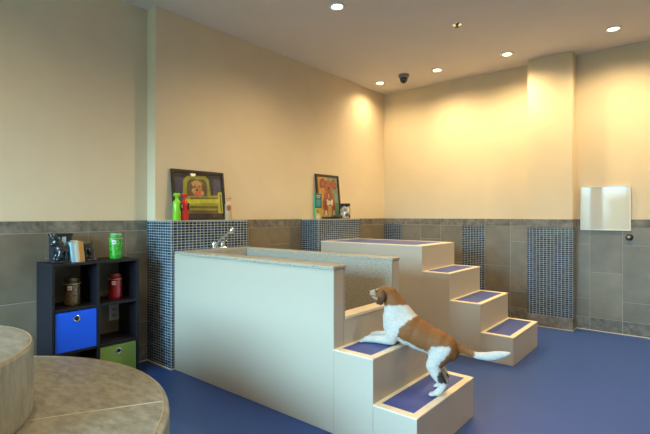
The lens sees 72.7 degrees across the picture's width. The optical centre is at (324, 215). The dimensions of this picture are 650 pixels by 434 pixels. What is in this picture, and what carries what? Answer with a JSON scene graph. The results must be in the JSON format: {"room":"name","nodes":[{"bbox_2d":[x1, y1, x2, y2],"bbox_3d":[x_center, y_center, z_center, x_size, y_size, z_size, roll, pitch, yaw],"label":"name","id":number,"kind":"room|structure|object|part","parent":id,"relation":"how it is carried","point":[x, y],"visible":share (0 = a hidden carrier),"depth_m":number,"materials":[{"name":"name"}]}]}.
{"room":"dog grooming room","nodes":[
{"label":"dog grooming room","id":0,"kind":"room"},
{"bbox_2d":[0,0,383,221],"bbox_3d":[-2.102,-0.279,3.445,0.338,3.157,9.400,0,0,40],"label":"wall","id":1,"kind":"structure","parent":0,"point":[100,99],"depth_m":3.96,"materials":[{"name":"beige paint"}]},
{"bbox_2d":[0,220,146,361],"bbox_3d":[-3.275,0.671,1.973,0.022,1.258,5.237,0,0,40],"label":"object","id":2,"kind":"structure","parent":1,"relation":"attached to","point":[23,244],"depth_m":3.36,"materials":[{"name":"stone"}]},
{"bbox_2d":[109,304,118,320],"bbox_3d":[-1.789,0.818,3.744,0.008,0.135,0.080,0,0,40],"label":"wall outlet","id":3,"kind":"object","parent":1,"relation":"attached to","point":[113,309],"visible":0.88,"depth_m":3.74,"materials":[{"name":"white plastic"}]},
{"bbox_2d":[147,220,247,369],"bbox_3d":[-1.187,0.671,4.165,0.422,1.258,0.836,0,0,40],"label":"trim","id":4,"kind":"structure","parent":1,"relation":"attached to","point":[164,237],"depth_m":3.87,"materials":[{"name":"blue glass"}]},
{"bbox_2d":[173,193,182,219],"bbox_3d":[-1.275,-0.078,3.820,0.080,0.238,0.068,0,0,-5],"label":"bottle","id":5,"kind":"object","parent":4,"relation":"on","point":[177,205],"visible":1,"depth_m":3.79,"materials":[{"name":"green plastic"}]},
{"bbox_2d":[181,193,189,219],"bbox_3d":[-1.228,-0.077,3.876,0.080,0.236,0.068,0,0,-5],"label":"bottle","id":6,"kind":"object","parent":4,"relation":"on","point":[186,206],"visible":0.97,"depth_m":3.85,"materials":[{"name":"red plastic"}]},
{"bbox_2d":[170,168,225,219],"bbox_3d":[-1.194,-0.193,4.207,0.077,0.472,0.578,0,0,40],"label":"framed picture","id":7,"kind":"object","parent":4,"relation":"on","point":[205,190],"visible":0.81,"depth_m":4.22,"materials":[{"name":"black"}]},
{"bbox_2d":[225,196,231,219],"bbox_3d":[-0.928,-0.074,4.243,0.068,0.232,0.069,0,0,-16],"label":"bottle","id":8,"kind":"object","parent":4,"relation":"on","point":[228,205],"visible":1,"depth_m":4.22,"materials":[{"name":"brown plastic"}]},
{"bbox_2d":[248,219,301,249],"bbox_3d":[-0.624,0.671,4.938,0.022,1.258,1.074,0,0,40],"label":"trim","id":9,"kind":"structure","parent":1,"relation":"attached to","point":[263,233],"depth_m":5.02,"materials":[{"name":"tile"}]},
{"bbox_2d":[302,219,359,251],"bbox_3d":[0.087,0.671,5.586,0.284,1.258,0.852,0,0,40],"label":"trim","id":10,"kind":"structure","parent":1,"relation":"attached to","point":[314,231],"depth_m":5.32,"materials":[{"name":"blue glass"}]},
{"bbox_2d":[313,193,321,218],"bbox_3d":[-0.088,-0.111,5.254,0.026,0.304,0.122,0,0,40],"label":"carton","id":11,"kind":"object","parent":10,"relation":"on","point":[317,198],"visible":0.98,"depth_m":5.23,"materials":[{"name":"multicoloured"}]},
{"bbox_2d":[315,174,340,218],"bbox_3d":[0.046,-0.242,5.694,0.078,0.570,0.463,0,0,40],"label":"framed picture","id":12,"kind":"object","parent":10,"relation":"on","point":[326,185],"visible":0.95,"depth_m":5.70,"materials":[{"name":"black"}]},
{"bbox_2d":[340,203,350,218],"bbox_3d":[0.265,-0.059,5.736,0.136,0.201,0.136,0,0,40],"label":"canister","id":13,"kind":"object","parent":10,"relation":"on","point":[345,211],"visible":1,"depth_m":5.68,"materials":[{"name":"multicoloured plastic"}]},
{"bbox_2d":[360,218,383,238],"bbox_3d":[0.584,0.671,6.386,0.022,1.258,1.015,0,0,40],"label":"trim","id":14,"kind":"structure","parent":1,"relation":"attached to","point":[373,228],"depth_m":6.52,"materials":[{"name":"tile"}]},
{"bbox_2d":[121,0,649,94],"bbox_3d":[0.491,-1.957,1.283,7.090,0.200,9.400,0,0,40],"label":"ceiling","id":15,"kind":"structure","parent":0,"point":[364,43],"depth_m":4.43,"materials":[{"name":"paint"}]},
{"bbox_2d":[328,2,345,10],"bbox_3d":[0.107,-1.851,3.916,0.156,0.012,0.156,0,0,40],"label":"recessed light","id":16,"kind":"object","parent":15,"relation":"in","point":[335,6],"visible":1,"depth_m":3.91,"materials":[{"name":"white plastic"}]},
{"bbox_3d":[0.107,-1.853,3.916,0.088,0.006,0.088,0,0,40],"label":"bulb","id":17,"kind":"part","parent":16,"relation":"part of","materials":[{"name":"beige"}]},
{"bbox_2d":[375,81,385,84],"bbox_3d":[0.769,-1.851,6.171,0.156,0.012,0.156,0,0,40],"label":"recessed light","id":18,"kind":"object","parent":15,"relation":"in","point":[377,82],"visible":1,"depth_m":6.15,"materials":[{"name":"white plastic"}]},
{"bbox_2d":[398,73,408,83],"bbox_3d":[1.038,-1.799,5.820,0.140,0.116,0.140,0,0,40],"label":"dome camera","id":19,"kind":"object","parent":15,"relation":"attached to","point":[403,77],"visible":1,"depth_m":5.78,"materials":[{"name":"grey plastic"}]},
{"bbox_2d":[431,68,442,71],"bbox_3d":[1.427,-1.851,5.623,0.156,0.012,0.156,0,0,40],"label":"recessed light","id":20,"kind":"object","parent":15,"relation":"in","point":[433,69],"visible":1,"depth_m":5.60,"materials":[{"name":"white plastic"}]},
{"bbox_2d":[452,22,461,27],"bbox_3d":[1.280,-1.841,4.281,0.090,0.031,0.090,0,0,40],"label":"sprinkler","id":21,"kind":"object","parent":15,"relation":"attached to","point":[456,24],"visible":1,"depth_m":4.26,"materials":[{"name":"silver metal"}]},
{"bbox_2d":[500,51,513,56],"bbox_3d":[2.090,-1.851,5.069,0.156,0.012,0.156,0,0,40],"label":"recessed light","id":22,"kind":"object","parent":15,"relation":"in","point":[509,53],"visible":1,"depth_m":5.06,"materials":[{"name":"white plastic"}]},
{"bbox_2d":[604,25,622,32],"bbox_3d":[2.862,-1.851,4.384,0.156,0.012,0.156,0,0,40],"label":"recessed light","id":23,"kind":"object","parent":15,"relation":"in","point":[615,28],"visible":1,"depth_m":4.37,"materials":[{"name":"white plastic"}]},
{"bbox_2d":[139,326,649,433],"bbox_3d":[0.491,1.400,1.283,7.090,0.200,9.400,0,0,40],"label":"floor","id":24,"kind":"structure","parent":0,"point":[578,381],"depth_m":3.19,"materials":[{"name":"blue rubber"}]},
{"bbox_2d":[37,256,138,369],"bbox_3d":[-1.834,0.824,3.444,0.312,0.953,0.634,0,0,40],"label":"cube shelf","id":25,"kind":"object","parent":24,"relation":"on","point":[47,307],"visible":0.51,"depth_m":3.37,"materials":[{"name":"black laminate"}]},
{"bbox_3d":[-2.031,0.833,3.208,0.312,0.935,0.018,0,0,40],"label":"panel","id":26,"kind":"part","parent":25,"relation":"part of","materials":[{"name":"black laminate"}]},
{"bbox_2d":[48,233,69,263],"bbox_3d":[-1.949,0.237,3.253,0.100,0.219,0.145,0,0,40],"label":"bookend","id":27,"kind":"object","parent":25,"relation":"on","point":[62,249],"visible":0.98,"depth_m":3.22,"materials":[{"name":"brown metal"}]},
{"bbox_2d":[48,233,72,260],"bbox_3d":[-2.009,0.241,3.352,0.100,0.212,0.140,0,0,40],"label":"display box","id":28,"kind":"object","parent":25,"relation":"on","point":[64,237],"visible":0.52,"depth_m":3.33,"materials":[{"name":"black"}]},
{"bbox_3d":[-2.009,0.145,3.352,0.100,0.020,0.140,0,0,40],"label":"box lid","id":29,"kind":"part","parent":28,"relation":"part of","materials":[{"name":"black plastic"}]},
{"bbox_2d":[65,242,74,262],"bbox_3d":[-1.908,0.271,3.303,0.110,0.151,0.034,0,0,40],"label":"book","id":30,"kind":"object","parent":25,"relation":"on","point":[70,256],"visible":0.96,"depth_m":3.27,"materials":[{"name":"blue paper"}]},
{"bbox_2d":[63,277,80,305],"bbox_3d":[-1.901,0.570,3.319,0.118,0.205,0.118,0,0,40],"label":"jar","id":31,"kind":"object","parent":25,"relation":"on","point":[72,287],"visible":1,"depth_m":3.27,"materials":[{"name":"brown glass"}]},
{"bbox_3d":[-1.901,0.481,3.319,0.101,0.028,0.101,0,0,40],"label":"lid","id":32,"kind":"part","parent":31,"relation":"part of","materials":[{"name":"gold metal"}]},
{"bbox_2d":[70,240,80,261],"bbox_3d":[-1.884,0.267,3.331,0.120,0.160,0.029,0,0,40],"label":"book","id":33,"kind":"object","parent":25,"relation":"on","point":[73,241],"visible":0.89,"depth_m":3.29,"materials":[{"name":"beige paper"}]},
{"bbox_2d":[73,243,77,261],"bbox_3d":[-1.894,0.276,3.319,0.110,0.143,0.032,0,0,40],"label":"book","id":34,"kind":"object","parent":25,"relation":"on","point":[74,244],"visible":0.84,"depth_m":3.28,"materials":[{"name":"white paper"}]},
{"bbox_2d":[55,307,96,353],"bbox_3d":[-1.929,0.840,3.323,0.301,0.285,0.281,0,0,40],"label":"storage bin","id":35,"kind":"object","parent":25,"relation":"on","point":[76,329],"visible":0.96,"depth_m":3.23,"materials":[{"name":"blue fabric"}]},
{"bbox_2d":[79,241,82,261],"bbox_3d":[-1.873,0.269,3.344,0.120,0.156,0.030,0,0,40],"label":"book","id":36,"kind":"object","parent":25,"relation":"on","point":[80,246],"visible":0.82,"depth_m":3.30,"materials":[{"name":"orange paper"}]},
{"bbox_2d":[81,242,84,261],"bbox_3d":[-1.862,0.272,3.357,0.110,0.151,0.029,0,0,40],"label":"book","id":37,"kind":"object","parent":25,"relation":"on","point":[81,242],"visible":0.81,"depth_m":3.32,"materials":[{"name":"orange paper"}]},
{"bbox_3d":[-1.834,0.356,3.444,0.312,0.018,0.634,0,0,40],"label":"panel","id":38,"kind":"part","parent":25,"relation":"part of","materials":[{"name":"black laminate"}]},
{"bbox_2d":[83,241,97,260],"bbox_3d":[-1.823,0.273,3.404,0.090,0.147,0.105,0,0,40],"label":"bookend","id":39,"kind":"object","parent":25,"relation":"on","point":[88,247],"visible":0.85,"depth_m":3.38,"materials":[{"name":"brown metal"}]},
{"bbox_2d":[108,273,121,299],"bbox_3d":[-1.694,0.570,3.567,0.108,0.205,0.108,0,0,40],"label":"jar","id":40,"kind":"object","parent":25,"relation":"on","point":[115,280],"visible":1,"depth_m":3.52,"materials":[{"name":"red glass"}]},
{"bbox_3d":[-1.694,0.481,3.567,0.093,0.028,0.093,0,0,40],"label":"lid","id":41,"kind":"part","parent":40,"relation":"part of","materials":[{"name":"red plastic"}]},
{"bbox_2d":[108,233,122,258],"bbox_3d":[-1.686,0.244,3.561,0.110,0.205,0.110,0,0,40],"label":"jar","id":42,"kind":"object","parent":25,"relation":"on","point":[115,240],"visible":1,"depth_m":3.52,"materials":[{"name":"green glass"}]},
{"bbox_3d":[-1.686,0.156,3.561,0.094,0.028,0.094,0,0,40],"label":"lid","id":43,"kind":"part","parent":42,"relation":"part of","materials":[{"name":"green plastic"}]},
{"bbox_2d":[100,340,135,368],"bbox_3d":[-1.732,1.139,3.559,0.301,0.262,0.281,0,0,40],"label":"storage bin","id":44,"kind":"object","parent":25,"relation":"on","point":[124,353],"visible":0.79,"depth_m":3.49,"materials":[{"name":"green fabric"}]},
{"bbox_3d":[-1.637,0.833,3.681,0.312,0.935,0.018,0,0,40],"label":"panel","id":45,"kind":"part","parent":25,"relation":"part of","materials":[{"name":"black laminate"}]},
{"bbox_2d":[14,356,169,433],"bbox_3d":[-1.801,1.096,1.727,2.250,0.407,2.248,0,0,40],"label":"round ottoman","id":46,"kind":"object","parent":24,"relation":"on","point":[73,395],"visible":0.84,"depth_m":2.15,"materials":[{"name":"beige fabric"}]},
{"bbox_2d":[0,325,33,433],"bbox_3d":[-1.869,0.725,1.708,1.240,0.329,1.240,0,0,40],"label":"round ottoman","id":47,"kind":"object","parent":46,"relation":"on","point":[16,345],"visible":1,"depth_m":1.83,"materials":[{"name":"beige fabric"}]},
{"bbox_2d":[175,246,473,433],"bbox_3d":[-0.158,0.800,3.291,2.276,1.000,0.779,0,0,40],"label":"tub","id":48,"kind":"object","parent":24,"relation":"on","point":[280,330],"visible":0.84,"depth_m":2.87,"materials":[{"name":"beige laminate"}]},
{"bbox_2d":[209,227,235,248],"bbox_3d":[-0.928,0.200,4.015,0.102,0.199,0.239,0,0,40],"label":"tub faucet","id":49,"kind":"object","parent":48,"relation":"on","point":[231,230],"visible":1,"depth_m":4.01,"materials":[{"name":"silver metal"}]},
{"bbox_3d":[-0.981,0.257,3.950,0.076,0.062,0.042,0,0,40],"label":"handle","id":50,"kind":"part","parent":49,"relation":"part of","materials":[{"name":"silver metal"}]},
{"bbox_3d":[-0.924,0.257,4.019,0.076,0.062,0.042,0,0,40],"label":"handle","id":51,"kind":"part","parent":49,"relation":"part of","materials":[{"name":"silver metal"}]},
{"bbox_2d":[214,250,392,319],"bbox_3d":[-0.310,0.611,3.434,1.588,0.578,0.574,0,0,40],"label":"basin","id":52,"kind":"object","parent":48,"relation":"in","point":[361,274],"depth_m":3.31,"materials":[{"name":"grey stone"}]},
{"bbox_3d":[0.266,0.628,2.954,0.101,0.022,0.550,0,0,40],"label":"sill","id":53,"kind":"part","parent":48,"relation":"part of","materials":[{"name":"beige wood"}]},
{"bbox_2d":[359,286,509,396],"bbox_3d":[0.635,0.743,2.634,0.875,0.606,0.202,0,0,27],"label":"dog","id":54,"kind":"object","parent":48,"relation":"on","point":[401,324],"visible":1,"depth_m":2.59},
{"bbox_2d":[321,238,537,365],"bbox_3d":[1.034,0.799,4.797,2.179,1.002,0.776,0,0,40],"label":"staircase","id":55,"kind":"structure","parent":24,"relation":"on","point":[446,295],"depth_m":4.33,"materials":[{"name":"beige laminate"}]},
{"bbox_2d":[384,41,649,219],"bbox_3d":[3.513,-0.279,4.753,6.890,3.157,0.200,0,0,40],"label":"wall","id":56,"kind":"structure","parent":0,"point":[457,149],"depth_m":5.69,"materials":[{"name":"beige paint"}]},
{"bbox_2d":[384,218,526,319],"bbox_3d":[1.721,0.671,6.103,2.132,1.258,0.022,0,0,40],"label":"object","id":57,"kind":"structure","parent":56,"relation":"attached to","point":[498,246],"depth_m":5.76,"materials":[{"name":"tile"}]},
{"bbox_2d":[527,219,575,330],"bbox_3d":[2.659,0.671,5.191,0.492,1.258,0.188,0,0,40],"label":"trim","id":58,"kind":"structure","parent":56,"relation":"attached to","point":[551,243],"depth_m":5.11,"materials":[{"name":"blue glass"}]},
{"bbox_2d":[580,185,630,230],"bbox_3d":[3.121,-0.084,4.922,0.478,0.496,0.014,0,0,40],"label":"panel","id":59,"kind":"object","parent":56,"relation":"attached to","point":[601,207],"visible":1,"depth_m":4.91,"materials":[{"name":"grey"}]},
{"bbox_2d":[576,219,649,338],"bbox_3d":[4.420,0.671,3.852,3.944,1.258,0.022,0,0,40],"label":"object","id":60,"kind":"structure","parent":56,"relation":"attached to","point":[613,271],"depth_m":4.87,"materials":[{"name":"tile"}]},
{"bbox_2d":[625,234,632,240],"bbox_3d":[3.283,0.234,4.765,0.072,0.072,0.048,0,0,40],"label":"handle","id":61,"kind":"object","parent":56,"relation":"attached to","point":[629,237],"visible":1,"depth_m":4.76,"materials":[{"name":"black metal"}]},
{"bbox_2d":[528,51,575,218],"bbox_3d":[2.667,-0.279,5.201,0.476,3.157,0.196,0,0,40],"label":"wall pillar","id":62,"kind":"structure","parent":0,"point":[552,78],"depth_m":5.10,"materials":[{"name":"beige paint"}]}
]}

